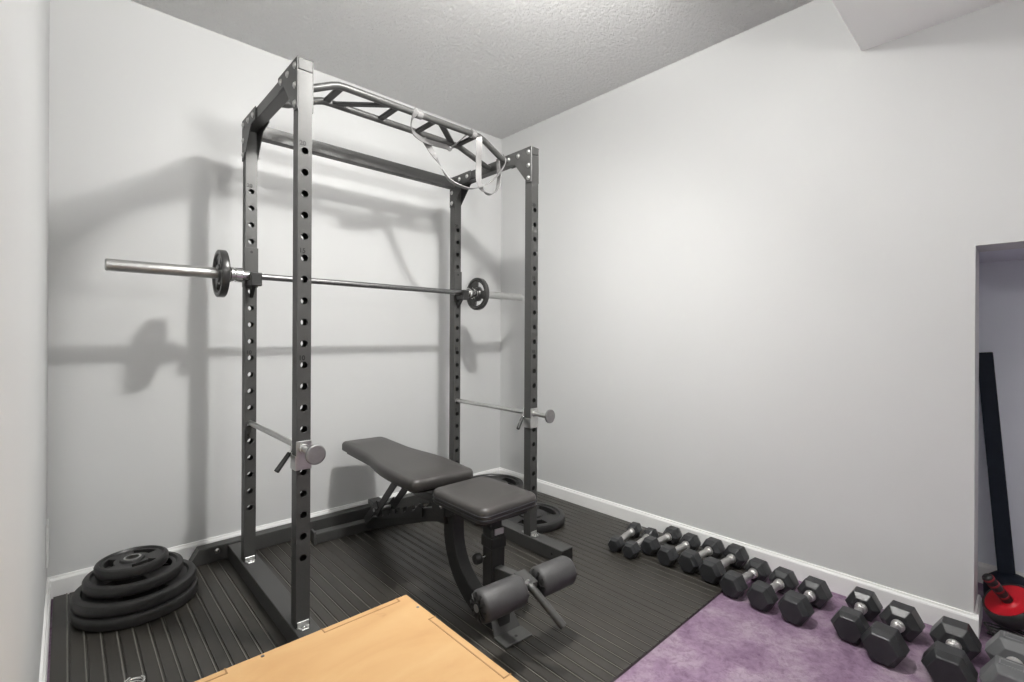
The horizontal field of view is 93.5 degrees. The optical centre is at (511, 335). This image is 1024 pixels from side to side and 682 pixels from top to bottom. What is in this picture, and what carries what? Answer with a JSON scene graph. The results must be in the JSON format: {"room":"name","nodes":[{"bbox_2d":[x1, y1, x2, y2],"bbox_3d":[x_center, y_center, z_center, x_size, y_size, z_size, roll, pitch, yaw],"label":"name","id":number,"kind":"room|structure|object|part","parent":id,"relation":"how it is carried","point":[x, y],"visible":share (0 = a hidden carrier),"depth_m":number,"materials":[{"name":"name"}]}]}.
{"room":"gym","nodes":[
{"label":"gym","id":0,"kind":"room"},
{"bbox_2d":[0,0,49,681],"bbox_3d":[-0.405,-0.205,0.247,0.150,2.647,4.714,0,0,-43],"label":"wall","id":1,"kind":"structure","parent":0,"point":[24,24],"depth_m":0.84,"materials":[{"name":"paint"}]},
{"bbox_2d":[39,578,50,681],"bbox_3d":[-0.351,1.073,0.303,0.014,0.091,4.714,0,0,-43],"label":"baseboard","id":2,"kind":"structure","parent":1,"relation":"attached to","point":[47,610],"depth_m":1.66,"materials":[{"name":"white paint"}]},
{"bbox_2d":[45,519,48,567],"bbox_3d":[-1.849,0.826,1.916,0.008,0.160,0.120,0,0,-43],"label":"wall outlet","id":3,"kind":"object","parent":1,"relation":"attached to","point":[47,520],"visible":1,"depth_m":1.87,"materials":[{"name":"white plastic"}]},
{"bbox_2d":[47,0,500,576],"bbox_3d":[-0.854,-0.208,3.147,3.434,2.647,0.150,0,0,-43],"label":"wall","id":4,"kind":"structure","parent":0,"point":[148,107],"depth_m":2.42,"materials":[{"name":"paint"}]},
{"bbox_2d":[47,467,499,598],"bbox_3d":[-1.022,1.070,2.885,2.542,0.091,0.014,0,0,-43],"label":"baseboard","id":5,"kind":"structure","parent":4,"relation":"attached to","point":[61,584],"depth_m":2.36,"materials":[{"name":"white paint"}]},
{"bbox_2d":[130,0,813,139],"bbox_3d":[0.806,-1.573,1.364,3.434,0.100,5.014,0,0,-43],"label":"ceiling","id":6,"kind":"structure","parent":0,"point":[500,69],"depth_m":2.49,"materials":[{"name":"white paint"}]},
{"bbox_2d":[47,578,1023,681],"bbox_3d":[0.793,1.174,1.364,3.434,0.100,5.014,0,0,-43],"label":"floor","id":7,"kind":"structure","parent":0,"point":[729,639],"depth_m":1.70,"materials":[{"name":"purple carpet"}]},
{"bbox_2d":[49,541,389,681],"bbox_3d":[-0.736,1.110,1.497,1.032,0.013,2.390,0,0,-43],"label":"rubber mat","id":8,"kind":"object","parent":7,"relation":"on","point":[224,624],"visible":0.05,"depth_m":1.81,"materials":[{"name":"black rubber"}]},
{"bbox_2d":[70,576,197,631],"bbox_3d":[-1.536,1.076,1.979,0.412,0.047,0.412,0,0,30],"label":"weight plate","id":9,"kind":"object","parent":8,"relation":"on","point":[145,616],"visible":0.25,"depth_m":1.81,"materials":[{"name":"black rubber"}]},
{"bbox_2d":[70,559,195,617],"bbox_3d":[-1.542,1.028,1.981,0.406,0.047,0.406,0,0,-16],"label":"weight plate","id":10,"kind":"object","parent":9,"relation":"on","point":[81,605],"visible":0.37,"depth_m":1.85,"materials":[{"name":"black rubber"}]},
{"bbox_2d":[82,551,183,598],"bbox_3d":[-1.556,0.982,1.988,0.330,0.045,0.330,0,0,7],"label":"weight plate","id":11,"kind":"object","parent":10,"relation":"on","point":[92,587],"visible":0.48,"depth_m":1.89,"materials":[{"name":"black rubber"}]},
{"bbox_2d":[93,545,168,580],"bbox_3d":[-1.570,0.938,1.991,0.244,0.043,0.244,0,0,-36],"label":"weight plate","id":12,"kind":"object","parent":11,"relation":"on","point":[133,562],"visible":1,"depth_m":1.96,"materials":[{"name":"black rubber"}]},
{"bbox_2d":[124,674,145,681],"bbox_3d":[-1.176,1.085,1.487,0.074,0.031,0.068,0,0,-18],"label":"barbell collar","id":13,"kind":"object","parent":8,"relation":"on","point":[142,678],"visible":1,"depth_m":1.51,"materials":[{"name":"silver metal"}]},
{"bbox_2d":[195,595,519,681],"bbox_3d":[-0.258,0.907,0.857,0.582,0.398,0.722,0,0,-43],"label":"box","id":14,"kind":"object","parent":8,"relation":"on","point":[398,639],"visible":1,"depth_m":1.06,"materials":[{"name":"brown wood"}]},
{"bbox_2d":[189,56,571,642],"bbox_3d":[-0.573,0.025,2.390,1.558,2.160,1.221,0,0,-43],"label":"power rack","id":15,"kind":"object","parent":8,"relation":"on","point":[295,87],"visible":0.97,"depth_m":2.20,"materials":[{"name":"black metal"}]},
{"bbox_3d":[-1.173,-0.894,2.146,0.004,0.186,0.210,0,0,-43],"label":"gusset plate","id":16,"kind":"part","parent":15,"relation":"part of","materials":[{"name":"grey metal"}]},
{"bbox_3d":[-1.162,-0.226,2.170,0.044,0.108,0.084,0,0,-43],"label":"hook arm","id":17,"kind":"part","parent":15,"relation":"part of","materials":[{"name":"black plastic"}]},
{"bbox_3d":[-1.134,-0.893,2.182,0.004,0.186,0.210,0,0,-43],"label":"gusset plate","id":18,"kind":"part","parent":15,"relation":"part of","materials":[{"name":"black metal"}]},
{"bbox_3d":[-0.981,1.069,1.976,0.076,0.067,1.155,0,0,-43],"label":"rail","id":19,"kind":"part","parent":15,"relation":"part of","materials":[{"name":"black metal"}]},
{"bbox_3d":[-0.826,-0.892,1.771,0.004,0.186,0.210,0,0,-43],"label":"gusset plate","id":20,"kind":"part","parent":15,"relation":"part of","materials":[{"name":"grey metal"}]},
{"bbox_3d":[-0.787,-0.892,1.807,0.004,0.186,0.210,0,0,-43],"label":"gusset plate","id":21,"kind":"part","parent":15,"relation":"part of","materials":[{"name":"grey metal"}]},
{"bbox_2d":[105,258,523,300],"bbox_3d":[-0.738,-0.265,2.567,2.192,0.068,0.068,0,0,-43],"label":"barbell","id":22,"kind":"object","parent":15,"relation":"on","point":[237,274],"visible":0.82,"depth_m":2.11,"materials":[{"name":"grey metal"}]},
{"bbox_2d":[212,250,230,296],"bbox_3d":[-1.260,-0.267,2.083,0.031,0.205,0.205,0,0,-43],"label":"weight plate","id":23,"kind":"object","parent":22,"relation":"on","point":[221,260],"visible":0.94,"depth_m":2.04,"materials":[{"name":"paint"}]},
{"bbox_2d":[467,278,488,309],"bbox_3d":[-0.218,-0.262,3.049,0.031,0.205,0.205,0,0,-43],"label":"weight plate","id":24,"kind":"object","parent":22,"relation":"on","point":[474,283],"visible":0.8,"depth_m":3.02,"materials":[{"name":"paint"}]},
{"bbox_2d":[411,107,505,195],"bbox_3d":[-0.313,-0.912,2.505,0.603,0.306,0.232,0,0,-43],"label":"band","id":25,"kind":"object","parent":15,"relation":"hanging from","point":[428,143],"visible":0.97,"depth_m":2.50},
{"bbox_3d":[-0.317,-0.889,2.939,0.004,0.186,0.210,0,0,-43],"label":"gusset plate","id":26,"kind":"part","parent":15,"relation":"part of","materials":[{"name":"grey metal"}]},
{"bbox_3d":[-0.307,-0.222,2.963,0.044,0.108,0.084,0,0,-43],"label":"hook arm","id":27,"kind":"part","parent":15,"relation":"part of","materials":[{"name":"black plastic"}]},
{"bbox_3d":[-0.278,-0.889,2.975,0.004,0.186,0.210,0,0,-43],"label":"gusset plate","id":28,"kind":"part","parent":15,"relation":"part of","materials":[{"name":"black metal"}]},
{"bbox_3d":[-0.125,1.073,2.769,0.076,0.067,1.155,0,0,-43],"label":"rail","id":29,"kind":"part","parent":15,"relation":"part of","materials":[{"name":"black metal"}]},
{"bbox_3d":[0.030,-0.888,2.565,0.004,0.186,0.210,0,0,-43],"label":"gusset plate","id":30,"kind":"part","parent":15,"relation":"part of","materials":[{"name":"grey metal"}]},
{"bbox_3d":[0.069,-0.888,2.601,0.004,0.186,0.210,0,0,-43],"label":"gusset plate","id":31,"kind":"part","parent":15,"relation":"part of","materials":[{"name":"grey metal"}]},
{"bbox_2d":[321,504,680,681],"bbox_3d":[-0.257,1.112,2.293,0.747,0.013,1.875,0,0,-43],"label":"rubber mat","id":32,"kind":"object","parent":7,"relation":"on","point":[605,633],"visible":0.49,"depth_m":1.93,"materials":[{"name":"black rubber"}]},
{"bbox_2d":[310,437,576,648],"bbox_3d":[-0.355,0.859,2.199,0.654,0.512,1.638,0,0,-39],"label":"weight bench","id":33,"kind":"object","parent":32,"relation":"on","point":[455,495],"visible":1,"depth_m":1.93,"materials":[{"name":"black leather"}]},
{"bbox_3d":[-0.585,0.628,2.460,0.331,0.052,0.942,0,0,-39],"label":"backrest","id":34,"kind":"part","parent":33,"relation":"part of","materials":[{"name":"black leather"}]},
{"bbox_3d":[-0.412,0.721,2.248,0.045,0.078,0.396,0,0,-39],"label":"pad support arm","id":35,"kind":"part","parent":33,"relation":"part of"},
{"bbox_3d":[-0.289,0.726,2.096,0.080,0.095,0.100,0,0,-39],"label":"hinge plate","id":36,"kind":"part","parent":33,"relation":"part of","materials":[{"name":"black metal"}]},
{"bbox_3d":[-0.151,0.900,1.952,0.055,0.432,0.404,0,0,-39],"label":"leg","id":37,"kind":"part","parent":33,"relation":"part of","materials":[{"name":"black metal"}]},
{"bbox_3d":[-0.127,0.824,1.777,0.027,0.040,0.040,0,0,-39],"label":"knob","id":38,"kind":"part","parent":33,"relation":"part of","materials":[{"name":"black plastic"}]},
{"bbox_3d":[-0.114,0.643,1.915,0.293,0.059,0.344,0,0,-44],"label":"seat","id":39,"kind":"part","parent":33,"relation":"part of","materials":[{"name":"black leather"}]},
{"bbox_3d":[-0.070,0.835,1.821,0.062,0.230,0.060,0,0,-39],"label":"roller post","id":40,"kind":"part","parent":33,"relation":"part of","materials":[{"name":"black metal"}]},
{"bbox_3d":[-0.048,0.731,1.797,0.040,0.023,0.005,0,0,-39],"label":"label plate","id":41,"kind":"part","parent":33,"relation":"part of","materials":[{"name":"metal"}]},
{"bbox_3d":[-0.012,1.044,1.786,0.125,0.127,0.129,0,0,-39],"label":"foot plate","id":42,"kind":"part","parent":33,"relation":"part of","materials":[{"name":"black metal"}]},
{"bbox_3d":[0.005,0.870,1.727,0.050,0.074,0.209,0,0,-39],"label":"roller arm","id":43,"kind":"part","parent":33,"relation":"part of"},
{"bbox_2d":[427,491,747,624],"bbox_3d":[0.282,1.115,2.793,0.716,0.013,1.875,0,0,-43],"label":"rubber mat","id":44,"kind":"object","parent":7,"relation":"on","point":[677,594],"visible":0.38,"depth_m":2.29,"materials":[{"name":"black rubber"}]},
{"bbox_2d":[507,502,564,532],"bbox_3d":[0.111,1.085,2.883,0.410,0.046,0.410,0,0,27],"label":"weight plate","id":45,"kind":"object","parent":44,"relation":"on","point":[546,522],"visible":0.4,"depth_m":2.81,"materials":[{"name":"black rubber"}]},
{"bbox_2d":[608,522,641,551],"bbox_3d":[0.610,1.076,2.580,0.075,0.066,0.311,0,0,38],"label":"dumbbell","id":46,"kind":"object","parent":44,"relation":"on","point":[616,543],"visible":0.99,"depth_m":2.54,"materials":[{"name":"black rubber"}]},
{"bbox_3d":[0.610,1.076,2.580,0.042,0.042,0.155,0,0,38],"label":"handle","id":47,"kind":"part","parent":46,"relation":"part of","materials":[{"name":"silver metal"}]},
{"bbox_2d":[622,527,658,558],"bbox_3d":[0.671,1.074,2.499,0.080,0.070,0.304,0,0,40],"label":"dumbbell","id":48,"kind":"object","parent":44,"relation":"on","point":[631,549],"visible":0.82,"depth_m":2.40,"materials":[{"name":"black rubber"}]},
{"bbox_3d":[0.671,1.074,2.499,0.042,0.042,0.148,0,0,40],"label":"handle","id":49,"kind":"part","parent":48,"relation":"part of","materials":[{"name":"silver metal"}]},
{"bbox_2d":[640,526,681,555],"bbox_3d":[0.784,1.071,2.518,0.288,0.078,0.089,0,0,-41],"label":"dumbbell","id":50,"kind":"object","parent":44,"relation":"on","point":[650,545],"visible":0.99,"depth_m":2.48,"materials":[{"name":"black rubber"}]},
{"bbox_3d":[0.784,1.071,2.518,0.132,0.042,0.042,0,0,-41],"label":"handle","id":51,"kind":"part","parent":50,"relation":"part of","materials":[{"name":"silver metal"}]},
{"bbox_2d":[657,532,700,565],"bbox_3d":[0.839,1.069,2.412,0.302,0.082,0.093,0,0,-42],"label":"dumbbell","id":52,"kind":"object","parent":44,"relation":"on","point":[667,555],"visible":0.95,"depth_m":2.35,"materials":[{"name":"black rubber"}]},
{"bbox_3d":[0.839,1.069,2.412,0.142,0.042,0.042,0,0,-42],"label":"handle","id":53,"kind":"part","parent":52,"relation":"part of","materials":[{"name":"silver metal"}]},
{"bbox_2d":[678,537,724,573],"bbox_3d":[0.925,1.066,2.340,0.305,0.090,0.103,0,0,-40],"label":"dumbbell","id":54,"kind":"object","parent":44,"relation":"on","point":[689,560],"visible":0.93,"depth_m":2.28,"materials":[{"name":"black rubber"}]},
{"bbox_3d":[0.925,1.066,2.340,0.137,0.042,0.042,0,0,-40],"label":"handle","id":55,"kind":"part","parent":54,"relation":"part of","materials":[{"name":"silver metal"}]},
{"bbox_2d":[699,543,748,583],"bbox_3d":[0.995,1.064,2.253,0.320,0.094,0.107,0,0,-40],"label":"dumbbell","id":56,"kind":"object","parent":44,"relation":"on","point":[711,570],"visible":0.97,"depth_m":2.20,"materials":[{"name":"black rubber"}]},
{"bbox_3d":[0.995,1.064,2.253,0.148,0.042,0.042,0,0,-40],"label":"handle","id":57,"kind":"part","parent":56,"relation":"part of","materials":[{"name":"silver metal"}]},
{"bbox_3d":[-0.123,1.084,3.348,0.444,0.046,0.444,0,0,-10],"label":"weight plate","id":58,"kind":"object","parent":44,"relation":"on","visible":0},
{"bbox_2d":[473,474,523,488],"bbox_3d":[-0.134,1.037,3.324,0.430,0.046,0.430,0,0,36],"label":"weight plate","id":59,"kind":"object","parent":58,"relation":"on","point":[517,482],"visible":0.2,"depth_m":3.44,"materials":[{"name":"black rubber"}]},
{"bbox_2d":[719,557,771,598],"bbox_3d":[1.044,1.078,2.146,0.299,0.092,0.105,0,0,-36],"label":"dumbbell","id":60,"kind":"object","parent":7,"relation":"on","point":[733,584],"visible":0.98,"depth_m":2.09,"materials":[{"name":"black rubber"}]},
{"bbox_3d":[1.044,1.078,2.146,0.137,0.042,0.042,0,0,-36],"label":"handle","id":61,"kind":"part","parent":60,"relation":"part of","materials":[{"name":"silver metal"}]},
{"bbox_2d":[746,566,798,611],"bbox_3d":[1.113,1.076,2.050,0.292,0.096,0.110,0,0,-38],"label":"dumbbell","id":62,"kind":"object","parent":7,"relation":"on","point":[761,595],"visible":0.96,"depth_m":1.99,"materials":[{"name":"black rubber"}]},
{"bbox_3d":[1.113,1.076,2.050,0.124,0.042,0.042,0,0,-38],"label":"handle","id":63,"kind":"part","parent":62,"relation":"part of","materials":[{"name":"silver metal"}]},
{"bbox_2d":[777,575,832,625],"bbox_3d":[1.193,1.074,1.956,0.288,0.102,0.116,0,0,-38],"label":"dumbbell","id":64,"kind":"object","parent":7,"relation":"on","point":[796,608],"visible":1,"depth_m":1.90,"materials":[{"name":"black rubber"}]},
{"bbox_3d":[1.193,1.074,1.956,0.108,0.042,0.042,0,0,-38],"label":"handle","id":65,"kind":"part","parent":64,"relation":"part of","materials":[{"name":"silver metal"}]},
{"bbox_2d":[831,586,882,644],"bbox_3d":[1.333,1.074,1.857,0.304,0.102,0.116,0,0,-43],"label":"dumbbell","id":66,"kind":"object","parent":7,"relation":"on","point":[850,623],"visible":0.96,"depth_m":1.79,"materials":[{"name":"black rubber"}]},
{"bbox_3d":[1.333,1.074,1.857,0.128,0.042,0.042,0,0,-43],"label":"handle","id":67,"kind":"part","parent":66,"relation":"part of","materials":[{"name":"silver metal"}]},
{"bbox_2d":[860,600,924,667],"bbox_3d":[1.376,1.070,1.736,0.324,0.112,0.128,0,0,-39],"label":"dumbbell","id":68,"kind":"object","parent":7,"relation":"on","point":[884,642],"visible":1,"depth_m":1.67,"materials":[{"name":"black rubber"}]},
{"bbox_3d":[1.376,1.070,1.736,0.132,0.042,0.042,0,0,-39],"label":"handle","id":69,"kind":"part","parent":68,"relation":"part of","materials":[{"name":"silver metal"}]},
{"bbox_2d":[921,616,981,681],"bbox_3d":[1.482,1.068,1.621,0.321,0.116,0.133,0,0,-43],"label":"dumbbell","id":70,"kind":"object","parent":7,"relation":"on","point":[955,645],"visible":1,"depth_m":1.56,"materials":[{"name":"black rubber"}]},
{"bbox_3d":[1.482,1.068,1.621,0.117,0.042,0.042,0,0,-43],"label":"handle","id":71,"kind":"part","parent":70,"relation":"part of","materials":[{"name":"silver metal"}]},
{"bbox_2d":[979,352,1023,593],"bbox_3d":[2.122,0.602,2.063,0.160,1.053,0.245,0,0,33],"label":"bar","id":72,"kind":"object","parent":7,"relation":"on","point":[1005,573],"visible":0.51,"depth_m":2.09,"materials":[{"name":"black metal"}]},
{"bbox_2d":[979,630,1023,681],"bbox_3d":[1.595,1.064,1.530,0.308,0.126,0.142,0,0,-42],"label":"dumbbell","id":73,"kind":"object","parent":7,"relation":"on","point":[1005,650],"visible":1,"depth_m":1.53,"materials":[{"name":"grey rubber"}]},
{"bbox_3d":[1.519,1.002,1.462,0.038,0.003,0.056,0,0,-42],"label":"raised frame","id":74,"kind":"part","parent":73,"relation":"part of","materials":[{"name":"black rubber"}]},
{"bbox_3d":[1.670,1.003,1.597,0.038,0.003,0.056,0,0,-42],"label":"raised frame","id":75,"kind":"part","parent":73,"relation":"part of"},
{"bbox_3d":[1.595,1.065,1.530,0.104,0.042,0.042,0,0,-42],"label":"handle","id":76,"kind":"part","parent":73,"relation":"part of","materials":[{"name":"silver metal"}]},
{"bbox_2d":[982,573,1023,629],"bbox_3d":[1.866,1.009,1.792,0.173,0.229,0.169,0,0,-43],"label":"wheel","id":77,"kind":"object","parent":7,"relation":"on","point":[1003,603],"visible":1,"depth_m":1.79,"materials":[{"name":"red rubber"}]},
{"bbox_2d":[983,622,1023,636],"bbox_3d":[1.829,1.102,1.765,0.092,0.050,0.145,0,0,-43],"label":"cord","id":78,"kind":"object","parent":7,"relation":"on","point":[994,630],"visible":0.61,"depth_m":1.79,"materials":[{"name":"black rubber"}]},
{"bbox_2d":[500,0,1023,612],"bbox_3d":[1.587,-0.196,2.095,0.200,2.647,4.714,0,0,-43],"label":"wall","id":79,"kind":"structure","parent":0,"point":[759,248],"depth_m":2.26,"materials":[{"name":"paint"}]},
{"bbox_2d":[500,467,978,638],"bbox_3d":[0.814,1.079,2.765,0.014,0.091,2.686,0,0,-43],"label":"baseboard","id":80,"kind":"structure","parent":79,"relation":"attached to","point":[930,612],"depth_m":2.25,"materials":[{"name":"white paint"}]},
{"bbox_2d":[832,0,1004,50],"bbox_3d":[1.964,-1.364,0.858,0.938,0.307,2.395,0,0,-43],"label":"bulkhead","id":81,"kind":"object","parent":79,"relation":"attached to","point":[872,23],"visible":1,"depth_m":1.82,"materials":[{"name":"paint"}]},
{"bbox_2d":[974,594,982,635],"bbox_3d":[1.800,1.083,1.858,0.200,0.091,0.014,0,0,-43],"label":"baseboard","id":82,"kind":"structure","parent":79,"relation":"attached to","point":[978,610],"depth_m":1.85,"materials":[{"name":"white paint"}]},
{"bbox_2d":[978,260,1023,572],"bbox_3d":[2.585,-0.191,1.817,0.100,2.647,2.350,0,0,-43],"label":"wall","id":83,"kind":"structure","parent":0,"point":[1001,283],"depth_m":2.15,"materials":[{"name":"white paint"}]},
{"bbox_2d":[978,562,1023,582],"bbox_3d":[2.537,1.087,1.778,0.014,0.091,2.150,0,0,-43],"label":"baseboard","id":84,"kind":"structure","parent":83,"relation":"attached to","point":[983,568],"depth_m":2.19,"materials":[{"name":"white paint"}]},
{"bbox_2d":[979,248,1023,262],"bbox_3d":[2.405,-0.371,1.649,0.392,0.080,2.150,0,0,-43],"label":"ceiling","id":85,"kind":"structure","parent":0,"point":[1011,254],"depth_m":2.01,"materials":[{"name":"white paint"}]}
]}

